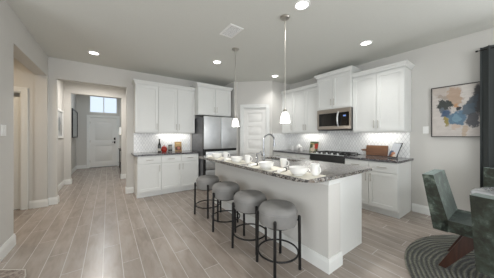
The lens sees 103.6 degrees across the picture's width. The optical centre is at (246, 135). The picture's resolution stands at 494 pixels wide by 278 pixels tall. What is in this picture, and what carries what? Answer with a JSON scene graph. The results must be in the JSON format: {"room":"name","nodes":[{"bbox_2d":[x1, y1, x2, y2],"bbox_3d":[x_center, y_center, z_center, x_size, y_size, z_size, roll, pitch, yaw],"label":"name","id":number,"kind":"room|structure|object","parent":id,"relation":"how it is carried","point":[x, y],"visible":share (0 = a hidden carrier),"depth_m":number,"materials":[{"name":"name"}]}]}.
{"room":"kitchen","nodes":[
{"label":"kitchen","id":0,"kind":"room"},
{"bbox_2d":[0,0,47,246],"bbox_3d":[-3.234,-0.095,2.808,0.165,2.790,2.230,0,0,-36],"label":"wall","id":1,"kind":"structure","parent":0,"point":[16,42],"depth_m":2.31,"materials":[{"name":"paint"}]},
{"bbox_2d":[0,125,5,135],"bbox_3d":[-2.610,-0.060,2.086,0.010,0.120,0.125,0,0,-36],"label":"light switch","id":2,"kind":"object","parent":1,"relation":"attached to","point":[2,127],"visible":1,"depth_m":2.06,"materials":[{"name":"white plastic"}]},
{"bbox_2d":[0,233,15,261],"bbox_3d":[-3.857,1.232,1.268,3.001,0.135,0.482,0,0,-36],"label":"baseboard","id":3,"kind":"structure","parent":1,"relation":"attached to","point":[10,243],"depth_m":2.14,"materials":[{"name":"paint"}]},
{"bbox_2d":[14,58,33,208],"bbox_3d":[-3.905,-0.095,2.297,1.520,2.790,2.180,0,0,-36],"label":"wall","id":4,"kind":"structure","parent":0,"point":[23,77],"depth_m":3.48,"materials":[{"name":"paint"}]},
{"bbox_2d":[14,86,27,209],"bbox_3d":[-4.421,0.220,3.165,1.190,2.160,0.148,0,0,-36],"label":"door","id":5,"kind":"structure","parent":4,"relation":"in","point":[20,103],"depth_m":3.43,"materials":[{"name":"paint"}]},
{"bbox_2d":[58,80,63,184],"bbox_3d":[-4.414,-0.095,4.423,0.123,2.790,1.770,0,0,-36],"label":"wall","id":6,"kind":"structure","parent":0,"point":[60,83],"depth_m":4.82,"materials":[{"name":"paint"}]},
{"bbox_2d":[58,108,63,137],"bbox_3d":[-4.512,-0.295,4.691,0.030,0.690,0.700,0,0,-36],"label":"picture","id":7,"kind":"object","parent":6,"relation":"attached to","point":[60,112],"visible":0.7,"depth_m":4.75,"materials":[{"name":"paint"}]},
{"bbox_2d":[58,111,61,135],"bbox_3d":[-4.519,-0.295,4.686,0.010,0.590,0.600,0,0,-36],"label":"print","id":8,"kind":"object","parent":7,"relation":"attached to","point":[59,112],"depth_m":4.67},
{"bbox_2d":[58,165,85,191],"bbox_3d":[-5.191,1.232,5.773,0.310,0.135,4.870,0,0,-36],"label":"baseboard","id":9,"kind":"structure","parent":6,"relation":"attached to","point":[67,181],"depth_m":5.23,"materials":[{"name":"paint"}]},
{"bbox_2d":[71,94,75,169],"bbox_3d":[-5.962,-0.300,6.481,0.120,3.200,3.120,0,0,-36],"label":"wall","id":10,"kind":"structure","parent":0,"point":[73,96],"depth_m":7.06,"materials":[{"name":"paint"}]},
{"bbox_2d":[71,108,77,137],"bbox_3d":[-6.009,-0.415,6.737,0.100,0.950,1.250,0,0,-36],"label":"picture","id":11,"kind":"object","parent":10,"relation":"attached to","point":[74,114],"visible":0.76,"depth_m":6.63,"materials":[{"name":"black metal"}]},
{"bbox_2d":[64,81,125,179],"bbox_3d":[-4.236,-0.300,5.718,2.040,3.200,0.130,0,0,-36],"label":"wall","id":12,"kind":"structure","parent":0,"point":[70,88],"depth_m":5.42,"materials":[{"name":"paint"}]},
{"bbox_2d":[76,94,120,167],"bbox_3d":[-6.045,-0.300,8.248,1.800,3.200,0.150,0,0,-36],"label":"wall","id":13,"kind":"structure","parent":0,"point":[82,101],"depth_m":7.79,"materials":[{"name":"paint"}]},
{"bbox_2d":[89,96,116,113],"bbox_3d":[-6.056,-1.310,8.221,0.950,0.700,0.060,0,0,-36],"label":"window","id":14,"kind":"structure","parent":13,"relation":"in","point":[97,104],"depth_m":8.19,"materials":[{"name":"glass"}]},
{"bbox_2d":[87,115,119,167],"bbox_3d":[-6.045,0.220,8.205,1.110,2.160,0.199,0,0,-36],"label":"door","id":15,"kind":"structure","parent":13,"relation":"in","point":[103,137],"depth_m":8.18,"materials":[{"name":"paint"}]},
{"bbox_2d":[48,57,218,197],"bbox_3d":[-2.267,-0.095,4.790,3.715,2.790,0.130,0,0,-36],"label":"wall","id":16,"kind":"structure","parent":0,"point":[58,69],"depth_m":4.02,"materials":[{"name":"paint"}]},
{"bbox_2d":[29,195,58,208],"bbox_3d":[-3.797,1.232,3.653,0.361,0.135,0.232,0,0,-36],"label":"baseboard","id":17,"kind":"structure","parent":16,"relation":"attached to","point":[53,200],"depth_m":3.57,"materials":[{"name":"paint"}]},
{"bbox_2d":[125,187,133,193],"bbox_3d":[-2.701,1.232,4.470,0.156,0.135,0.146,0,0,-36],"label":"baseboard","id":18,"kind":"structure","parent":16,"relation":"attached to","point":[128,189],"depth_m":4.42,"materials":[{"name":"paint"}]},
{"bbox_2d":[131,79,158,132],"bbox_3d":[-2.321,-0.642,4.426,0.508,1.145,0.396,0,0,-36],"label":"upper cabinet","id":19,"kind":"object","parent":16,"relation":"attached to","point":[145,92],"visible":1,"depth_m":4.32,"materials":[{"name":"paint"}]},
{"bbox_2d":[134,133,189,152],"bbox_3d":[-2.064,0.158,4.848,1.320,0.455,0.012,0,0,-36],"label":"backsplash","id":20,"kind":"structure","parent":16,"relation":"attached to","point":[143,142],"depth_m":4.74,"materials":[{"name":"tile"}]},
{"bbox_2d":[158,83,195,132],"bbox_3d":[-1.764,-0.642,4.824,0.857,1.145,0.396,0,0,-36],"label":"upper cabinet","id":21,"kind":"object","parent":16,"relation":"attached to","point":[176,103],"visible":0.97,"depth_m":4.67,"materials":[{"name":"paint"}]},
{"bbox_2d":[190,82,232,116],"bbox_3d":[-0.969,-0.917,5.257,1.031,0.775,0.616,0,0,-36],"label":"upper cabinet","id":22,"kind":"object","parent":16,"relation":"attached to","point":[210,100],"visible":0.94,"depth_m":5.01,"materials":[{"name":"paint"}]},
{"bbox_2d":[0,166,457,277],"bbox_3d":[-1.553,1.350,2.946,9.500,0.100,14.000,0,0,-36],"label":"floor","id":23,"kind":"structure","parent":0,"point":[96,229],"depth_m":2.40,"materials":[{"name":"brown wood"}]},
{"bbox_2d":[0,269,25,277],"bbox_3d":[-2.105,1.293,1.275,0.729,0.015,1.348,0,0,-26],"label":"rug","id":24,"kind":"object","parent":23,"relation":"on","point":[4,273],"visible":1,"depth_m":1.82,"materials":[{"name":"beige carpet"}]},
{"bbox_2d":[134,155,160,197],"bbox_3d":[-2.225,0.860,4.349,0.460,0.880,0.632,0,0,-36],"label":"base cabinet","id":25,"kind":"object","parent":23,"relation":"on","point":[147,169],"visible":0.99,"depth_m":4.13,"materials":[{"name":"paint"}]},
{"bbox_2d":[161,153,197,193],"bbox_3d":[-1.692,0.860,4.730,0.850,0.880,0.632,0,0,-36],"label":"base cabinet","id":26,"kind":"object","parent":23,"relation":"on","point":[179,172],"visible":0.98,"depth_m":4.48,"materials":[{"name":"paint"}]},
{"bbox_2d":[131,150,198,156],"bbox_3d":[-1.907,0.403,4.584,1.370,0.035,0.625,0,0,-36],"label":"countertop","id":27,"kind":"structure","parent":26,"relation":"on","point":[186,151],"depth_m":4.38,"materials":[{"name":"grey stone"}]},
{"bbox_2d":[158,139,160,151],"bbox_3d":[-2.095,0.228,4.649,0.070,0.315,0.070,0,0,-36],"label":"bottle","id":28,"kind":"object","parent":27,"relation":"on","point":[159,144],"visible":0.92,"depth_m":4.62,"materials":[{"name":"black"}]},
{"bbox_2d":[161,145,166,151],"bbox_3d":[-2.003,0.300,4.702,0.140,0.169,0.140,0,0,-36],"label":"canister","id":29,"kind":"object","parent":27,"relation":"on","point":[164,148],"visible":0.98,"depth_m":4.65,"materials":[{"name":"red ceramic"}]},
{"bbox_2d":[174,142,181,150],"bbox_3d":[-1.774,0.269,5.009,0.170,0.239,0.067,0,0,-36],"label":"cookbook","id":30,"kind":"object","parent":27,"relation":"on","point":[178,147],"visible":0.81,"depth_m":5.00,"materials":[{"name":"beige paper"}]},
{"bbox_2d":[194,175,221,218],"bbox_3d":[-0.660,0.987,3.278,0.416,0.627,0.416,0,0,34],"label":"bar stool","id":31,"kind":"object","parent":23,"relation":"on","point":[204,182],"visible":0.9,"depth_m":3.13,"materials":[{"name":"grey fabric"}]},
{"bbox_2d":[192,115,236,176],"bbox_3d":[-0.877,0.406,5.168,0.915,1.787,0.832,0,0,-36],"label":"refrigerator","id":32,"kind":"object","parent":23,"relation":"on","point":[212,134],"visible":0.7,"depth_m":4.79,"materials":[{"name":"grey metal"}]},
{"bbox_2d":[211,181,240,232],"bbox_3d":[-0.301,0.987,2.785,0.416,0.627,0.416,0,0,3],"label":"bar stool","id":33,"kind":"object","parent":23,"relation":"on","point":[225,190],"visible":0.97,"depth_m":2.63,"materials":[{"name":"grey fabric"}]},
{"bbox_2d":[231,190,266,254],"bbox_3d":[0.033,0.987,2.335,0.416,0.627,0.416,0,0,25],"label":"bar stool","id":34,"kind":"object","parent":23,"relation":"on","point":[245,201],"visible":0.91,"depth_m":2.20,"materials":[{"name":"grey fabric"}]},
{"bbox_2d":[256,199,300,277],"bbox_3d":[0.311,0.987,1.956,0.416,0.627,0.416,0,0,-29],"label":"bar stool","id":35,"kind":"object","parent":23,"relation":"on","point":[276,215],"visible":1,"depth_m":1.83,"materials":[{"name":"grey fabric"}]},
{"bbox_2d":[274,152,284,156],"bbox_3d":[1.089,0.860,5.271,0.692,0.880,0.386,0,0,-36],"label":"base cabinet","id":36,"kind":"object","parent":23,"relation":"on","point":[281,154],"visible":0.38,"depth_m":5.06,"materials":[{"name":"paint"}]},
{"bbox_2d":[215,162,361,273],"bbox_3d":[0.422,0.860,3.049,0.874,0.880,2.410,0,0,-36],"label":"kitchen island","id":37,"kind":"object","parent":23,"relation":"on","point":[330,212],"visible":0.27,"depth_m":2.12,"materials":[{"name":"paint"}]},
{"bbox_2d":[199,153,371,182],"bbox_3d":[0.300,0.402,3.045,1.230,0.037,2.535,0,0,-36],"label":"island countertop","id":38,"kind":"structure","parent":37,"relation":"on","point":[333,171],"depth_m":2.40,"materials":[{"name":"stone"}]},
{"bbox_2d":[206,157,227,159],"bbox_3d":[-0.501,0.382,3.391,0.290,0.003,0.430,0,0,-36],"label":"placemat","id":39,"kind":"object","parent":38,"relation":"on","point":[206,157],"visible":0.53,"depth_m":3.28,"materials":[{"name":"beige fabric"}]},
{"bbox_2d":[212,153,221,157],"bbox_3d":[-0.516,0.341,3.344,0.182,0.078,0.182,0,0,-36],"label":"bowl","id":40,"kind":"object","parent":39,"relation":"on","point":[215,155],"visible":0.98,"depth_m":3.28,"materials":[{"name":"white ceramic"}]},
{"bbox_2d":[223,152,229,158],"bbox_3d":[-0.351,0.326,3.276,0.105,0.109,0.086,0,0,-29],"label":"mug","id":41,"kind":"object","parent":39,"relation":"on","point":[225,154],"visible":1,"depth_m":3.24,"materials":[{"name":"white ceramic"}]},
{"bbox_2d":[224,160,254,164],"bbox_3d":[-0.123,0.382,2.862,0.290,0.003,0.430,0,0,-36],"label":"placemat","id":42,"kind":"object","parent":38,"relation":"on","point":[229,161],"visible":0.53,"depth_m":2.79,"materials":[{"name":"beige fabric"}]},
{"bbox_2d":[231,156,242,162],"bbox_3d":[-0.148,0.341,2.820,0.182,0.078,0.182,0,0,-36],"label":"bowl","id":43,"kind":"object","parent":42,"relation":"on","point":[236,159],"visible":0.98,"depth_m":2.76,"materials":[{"name":"white ceramic"}]},
{"bbox_2d":[245,155,251,162],"bbox_3d":[0.016,0.326,2.761,0.105,0.109,0.086,0,0,-18],"label":"mug","id":44,"kind":"object","parent":42,"relation":"on","point":[247,157],"visible":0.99,"depth_m":2.73,"materials":[{"name":"white ceramic"}]},
{"bbox_2d":[247,165,282,170],"bbox_3d":[0.234,0.382,2.355,0.290,0.003,0.430,0,0,-36],"label":"placemat","id":45,"kind":"object","parent":38,"relation":"on","point":[274,168],"visible":0.43,"depth_m":2.27,"materials":[{"name":"beige fabric"}]},
{"bbox_2d":[248,162,258,166],"bbox_3d":[0.084,0.359,2.459,0.048,0.041,0.174,0,0,37],"label":"napkin","id":46,"kind":"object","parent":45,"relation":"on","point":[255,163],"visible":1,"depth_m":2.44,"materials":[{"name":"fabric"}]},
{"bbox_2d":[259,161,273,169],"bbox_3d":[0.223,0.341,2.249,0.182,0.078,0.182,0,0,-36],"label":"bowl","id":47,"kind":"object","parent":45,"relation":"on","point":[266,165],"visible":0.98,"depth_m":2.19,"materials":[{"name":"white ceramic"}]},
{"bbox_2d":[260,134,274,158],"bbox_3d":[0.355,0.172,3.251,0.260,0.422,0.079,0,0,-11],"label":"faucet","id":48,"kind":"object","parent":38,"relation":"on","point":[263,155],"visible":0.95,"depth_m":3.23,"materials":[{"name":"silver metal"}]},
{"bbox_2d":[280,158,288,167],"bbox_3d":[0.451,0.329,2.357,0.105,0.109,0.086,0,0,-1],"label":"mug","id":49,"kind":"object","parent":38,"relation":"on","point":[283,161],"visible":0.88,"depth_m":2.33,"materials":[{"name":"white ceramic"}]},
{"bbox_2d":[274,170,325,179],"bbox_3d":[0.522,0.382,1.953,0.290,0.003,0.430,0,0,-36],"label":"placemat","id":50,"kind":"object","parent":38,"relation":"on","point":[307,176],"visible":0.64,"depth_m":1.87,"materials":[{"name":"beige fabric"}]},
{"bbox_2d":[277,167,287,172],"bbox_3d":[0.378,0.359,2.066,0.048,0.041,0.174,0,0,37],"label":"napkin","id":51,"kind":"object","parent":50,"relation":"on","point":[284,168],"visible":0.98,"depth_m":2.04,"materials":[{"name":"fabric"}]},
{"bbox_2d":[289,166,307,175],"bbox_3d":[0.501,0.341,1.895,0.182,0.078,0.182,0,0,-36],"label":"bowl","id":52,"kind":"object","parent":50,"relation":"on","point":[296,170],"visible":1,"depth_m":1.84,"materials":[{"name":"white ceramic"}]},
{"bbox_2d":[311,163,320,175],"bbox_3d":[0.669,0.326,1.882,0.105,0.109,0.086,0,0,31],"label":"mug","id":53,"kind":"object","parent":50,"relation":"on","point":[315,167],"visible":1,"depth_m":1.86,"materials":[{"name":"white ceramic"}]},
{"bbox_2d":[285,153,310,159],"bbox_3d":[1.429,0.860,4.796,0.692,0.880,0.780,0,0,-36],"label":"base cabinet","id":54,"kind":"object","parent":23,"relation":"on","point":[290,155],"visible":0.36,"depth_m":4.57,"materials":[{"name":"paint"}]},
{"bbox_2d":[273,149,315,154],"bbox_3d":[1.319,0.403,4.959,0.685,0.035,1.167,0,0,-36],"label":"countertop","id":55,"kind":"structure","parent":54,"relation":"on","point":[305,152],"depth_m":4.83,"materials":[{"name":"grey stone"}]},
{"bbox_2d":[309,142,318,151],"bbox_3d":[1.661,0.265,4.821,0.074,0.248,0.230,0,0,-36],"label":"cookbook","id":56,"kind":"object","parent":55,"relation":"on","point":[313,145],"visible":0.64,"depth_m":4.81,"materials":[{"name":"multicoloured paper"}]},
{"bbox_2d":[310,151,359,163],"bbox_3d":[1.845,0.822,4.146,0.750,0.957,0.756,0,0,-36],"label":"range","id":57,"kind":"object","parent":23,"relation":"on","point":[325,156],"visible":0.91,"depth_m":3.96,"materials":[{"name":"black metal"}]},
{"bbox_2d":[318,152,359,155],"bbox_3d":[1.886,0.385,4.176,0.646,0.020,0.756,0,0,-36],"label":"cooktop","id":58,"kind":"object","parent":57,"relation":"in","point":[319,153],"depth_m":3.95,"materials":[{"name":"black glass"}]},
{"bbox_2d":[345,158,410,218],"bbox_3d":[2.339,0.860,3.523,0.692,0.880,0.830,0,0,-36],"label":"base cabinet","id":59,"kind":"object","parent":23,"relation":"on","point":[386,189],"visible":0.87,"depth_m":3.20,"materials":[{"name":"paint"}]},
{"bbox_2d":[344,155,413,162],"bbox_3d":[2.353,0.403,3.513,0.685,0.035,0.857,0,0,-36],"label":"countertop","id":60,"kind":"structure","parent":59,"relation":"on","point":[358,157],"depth_m":3.33,"materials":[{"name":"grey stone"}]},
{"bbox_2d":[361,145,387,155],"bbox_3d":[2.498,0.283,3.822,0.059,0.200,0.463,0,0,-36],"label":"cutting board","id":61,"kind":"object","parent":60,"relation":"on","point":[376,150],"visible":0.97,"depth_m":3.78,"materials":[{"name":"brown wood"}]},
{"bbox_2d":[387,143,402,157],"bbox_3d":[2.598,0.252,3.419,0.150,0.261,0.180,0,0,-2],"label":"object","id":62,"kind":"object","parent":60,"relation":"on","point":[395,149],"visible":1,"depth_m":3.40,"materials":[{"name":"white paper"}]},
{"bbox_2d":[404,235,490,277],"bbox_3d":[2.638,1.288,1.296,2.470,0.024,2.470,0,0,-36],"label":"rug","id":63,"kind":"object","parent":23,"relation":"on","point":[422,257],"visible":0.75,"depth_m":1.99,"materials":[{"name":"grey carpet"}]},
{"bbox_2d":[422,169,473,267],"bbox_3d":[2.182,0.831,1.892,0.500,0.890,0.620,0,0,-36],"label":"dining chair","id":64,"kind":"object","parent":63,"relation":"on","point":[445,215],"visible":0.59,"depth_m":1.90,"materials":[{"name":"green fabric"}]},
{"bbox_2d":[469,193,493,277],"bbox_3d":[1.857,0.831,1.171,0.620,0.890,0.500,0,0,-21],"label":"dining chair","id":65,"kind":"object","parent":63,"relation":"on","point":[481,205],"visible":1,"depth_m":1.26,"materials":[{"name":"green fabric"}]},
{"bbox_2d":[470,187,493,195],"bbox_3d":[2.614,0.912,1.537,1.120,0.728,1.120,0,0,-36],"label":"dining table","id":66,"kind":"object","parent":63,"relation":"on","point":[484,190],"visible":0.59,"depth_m":1.94,"materials":[{"name":"grey stone"}]},
{"bbox_2d":[483,167,493,186],"bbox_3d":[2.863,0.831,2.047,0.620,0.890,0.500,0,0,-36],"label":"dining chair","id":67,"kind":"object","parent":63,"relation":"on","point":[488,181],"visible":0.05,"depth_m":2.33,"materials":[{"name":"green fabric"}]},
{"bbox_2d":[223,81,237,153],"bbox_3d":[-0.483,-0.095,5.592,0.120,2.790,0.640,0,0,-36],"label":"wall","id":68,"kind":"structure","parent":0,"point":[230,85],"depth_m":5.36,"materials":[{"name":"paint"}]},
{"bbox_2d":[6,0,493,85],"bbox_3d":[-0.890,-1.550,1.503,8.700,0.120,10.880,0,0,-36],"label":"ceiling","id":69,"kind":"structure","parent":0,"point":[179,39],"depth_m":2.75,"materials":[{"name":"paint"}]},
{"bbox_2d":[87,51,99,54],"bbox_3d":[-2.746,-1.486,3.490,0.184,0.008,0.184,0,0,-36],"label":"recessed light","id":70,"kind":"object","parent":69,"relation":"in","point":[89,52],"visible":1,"depth_m":3.49,"materials":[{"name":"white plastic"}]},
{"bbox_2d":[220,24,243,37],"bbox_3d":[-0.225,-1.486,2.765,0.210,0.008,0.320,0,0,-36],"label":"ceiling vent","id":71,"kind":"object","parent":69,"relation":"in","point":[231,30],"visible":1,"depth_m":2.76,"materials":[{"name":"white plastic"}]},
{"bbox_2d":[232,47,238,126],"bbox_3d":[-0.197,-0.828,3.329,0.130,1.325,0.130,0,0,-36],"label":"pendant light","id":72,"kind":"object","parent":69,"relation":"hanging from","point":[235,123],"visible":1,"depth_m":3.32,"materials":[{"name":"white"}]},
{"bbox_2d":[280,14,289,122],"bbox_3d":[0.476,-0.828,2.434,0.130,1.325,0.130,0,0,-36],"label":"pendant light","id":73,"kind":"object","parent":69,"relation":"hanging from","point":[284,118],"visible":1,"depth_m":2.40,"materials":[{"name":"white glass"}]},
{"bbox_2d":[294,0,309,10],"bbox_3d":[0.625,-1.486,2.211,0.184,0.008,0.184,0,0,-36],"label":"recessed light","id":74,"kind":"object","parent":69,"relation":"in","point":[300,5],"visible":1,"depth_m":2.21,"materials":[{"name":"white"}]},
{"bbox_2d":[359,40,372,45],"bbox_3d":[1.906,-1.486,3.115,0.184,0.008,0.184,0,0,-36],"label":"recessed light","id":75,"kind":"object","parent":69,"relation":"in","point":[367,42],"visible":1,"depth_m":3.12,"materials":[{"name":"white"}]},
{"bbox_2d":[238,80,271,154],"bbox_3d":[0.222,-0.095,5.350,0.933,2.790,0.120,0,0,9],"label":"wall","id":76,"kind":"structure","parent":0,"point":[251,92],"depth_m":5.29,"materials":[{"name":"paint"}]},
{"bbox_2d":[240,104,269,154],"bbox_3d":[0.217,0.220,5.325,0.800,2.160,0.170,0,0,9],"label":"door","id":77,"kind":"structure","parent":76,"relation":"in","point":[254,118],"depth_m":5.31,"materials":[{"name":"paint"}]},
{"bbox_2d":[272,81,289,155],"bbox_3d":[0.931,-0.095,5.472,0.720,2.790,0.120,0,0,-36],"label":"wall","id":78,"kind":"structure","parent":0,"point":[277,87],"depth_m":5.33,"materials":[{"name":"paint"}]},
{"bbox_2d":[273,133,289,149],"bbox_3d":[0.981,0.158,5.427,0.668,0.455,0.012,0,0,-36],"label":"backsplash","id":79,"kind":"structure","parent":78,"relation":"attached to","point":[282,141],"depth_m":5.40,"materials":[{"name":"tile"}]},
{"bbox_2d":[290,27,493,211],"bbox_3d":[3.094,-0.095,3.195,0.150,2.790,8.800,0,0,-36],"label":"wall","id":80,"kind":"structure","parent":0,"point":[455,61],"depth_m":3.07,"materials":[{"name":"paint"}]},
{"bbox_2d":[281,89,292,133],"bbox_3d":[1.210,-0.647,5.357,0.396,1.155,0.386,0,0,-36],"label":"upper cabinet","id":81,"kind":"object","parent":80,"relation":"attached to","point":[287,96],"visible":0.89,"depth_m":5.25,"materials":[{"name":"paint"}]},
{"bbox_2d":[291,83,326,132],"bbox_3d":[1.549,-0.647,4.883,0.396,1.155,0.777,0,0,-36],"label":"upper cabinet","id":82,"kind":"object","parent":80,"relation":"attached to","point":[305,110],"visible":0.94,"depth_m":4.78,"materials":[{"name":"paint"}]},
{"bbox_2d":[314,65,362,110],"bbox_3d":[1.969,-0.970,4.235,0.466,0.790,0.852,0,0,-36],"label":"upper cabinet","id":83,"kind":"object","parent":80,"relation":"attached to","point":[334,88],"visible":0.92,"depth_m":4.07,"materials":[{"name":"paint"}]},
{"bbox_2d":[317,107,352,130],"bbox_3d":[1.959,-0.347,4.228,0.491,0.452,0.752,0,0,-36],"label":"microwave","id":84,"kind":"object","parent":83,"relation":"attached to","point":[338,119],"visible":0.97,"depth_m":4.08,"materials":[{"name":"silver metal"}]},
{"bbox_2d":[290,130,409,157],"bbox_3d":[2.054,0.133,4.510,0.012,0.505,2.728,0,0,-36],"label":"backsplash","id":85,"kind":"structure","parent":80,"relation":"attached to","point":[343,141],"depth_m":4.21,"materials":[{"name":"tile"}]},
{"bbox_2d":[351,60,414,132],"bbox_3d":[2.474,-0.647,3.589,0.396,1.155,0.876,0,0,-36],"label":"upper cabinet","id":86,"kind":"object","parent":80,"relation":"attached to","point":[382,94],"visible":1,"depth_m":3.44,"materials":[{"name":"paint"}]},
{"bbox_2d":[412,203,429,214],"bbox_3d":[3.163,1.232,2.956,0.016,0.135,1.030,0,0,-36],"label":"baseboard","id":87,"kind":"structure","parent":80,"relation":"attached to","point":[418,208],"depth_m":3.28,"materials":[{"name":"paint"}]},
{"bbox_2d":[423,126,428,133],"bbox_3d":[2.970,-0.100,3.230,0.010,0.118,0.075,0,0,-36],"label":"light switch","id":88,"kind":"object","parent":80,"relation":"attached to","point":[425,128],"visible":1,"depth_m":3.22,"materials":[{"name":"white plastic"}]},
{"bbox_2d":[431,81,479,136],"bbox_3d":[3.158,-0.378,2.941,0.042,0.785,0.545,0,0,-36],"label":"painting","id":89,"kind":"object","parent":80,"relation":"attached to","point":[455,109],"visible":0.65,"depth_m":2.93,"materials":[{"name":"fabric"}]},
{"bbox_3d":[4.026,-1.175,1.641,0.142,0.039,2.726,0,0,-36],"label":"curtain rod","id":90,"kind":"object","parent":80,"relation":"attached to","visible":0},
{"bbox_2d":[480,45,493,187],"bbox_3d":[3.374,0.033,2.449,0.091,2.495,0.564,0,0,-36],"label":"curtain","id":91,"kind":"object","parent":90,"relation":"hanging from","point":[486,56],"visible":0.66,"depth_m":2.63,"materials":[{"name":"fabric"}]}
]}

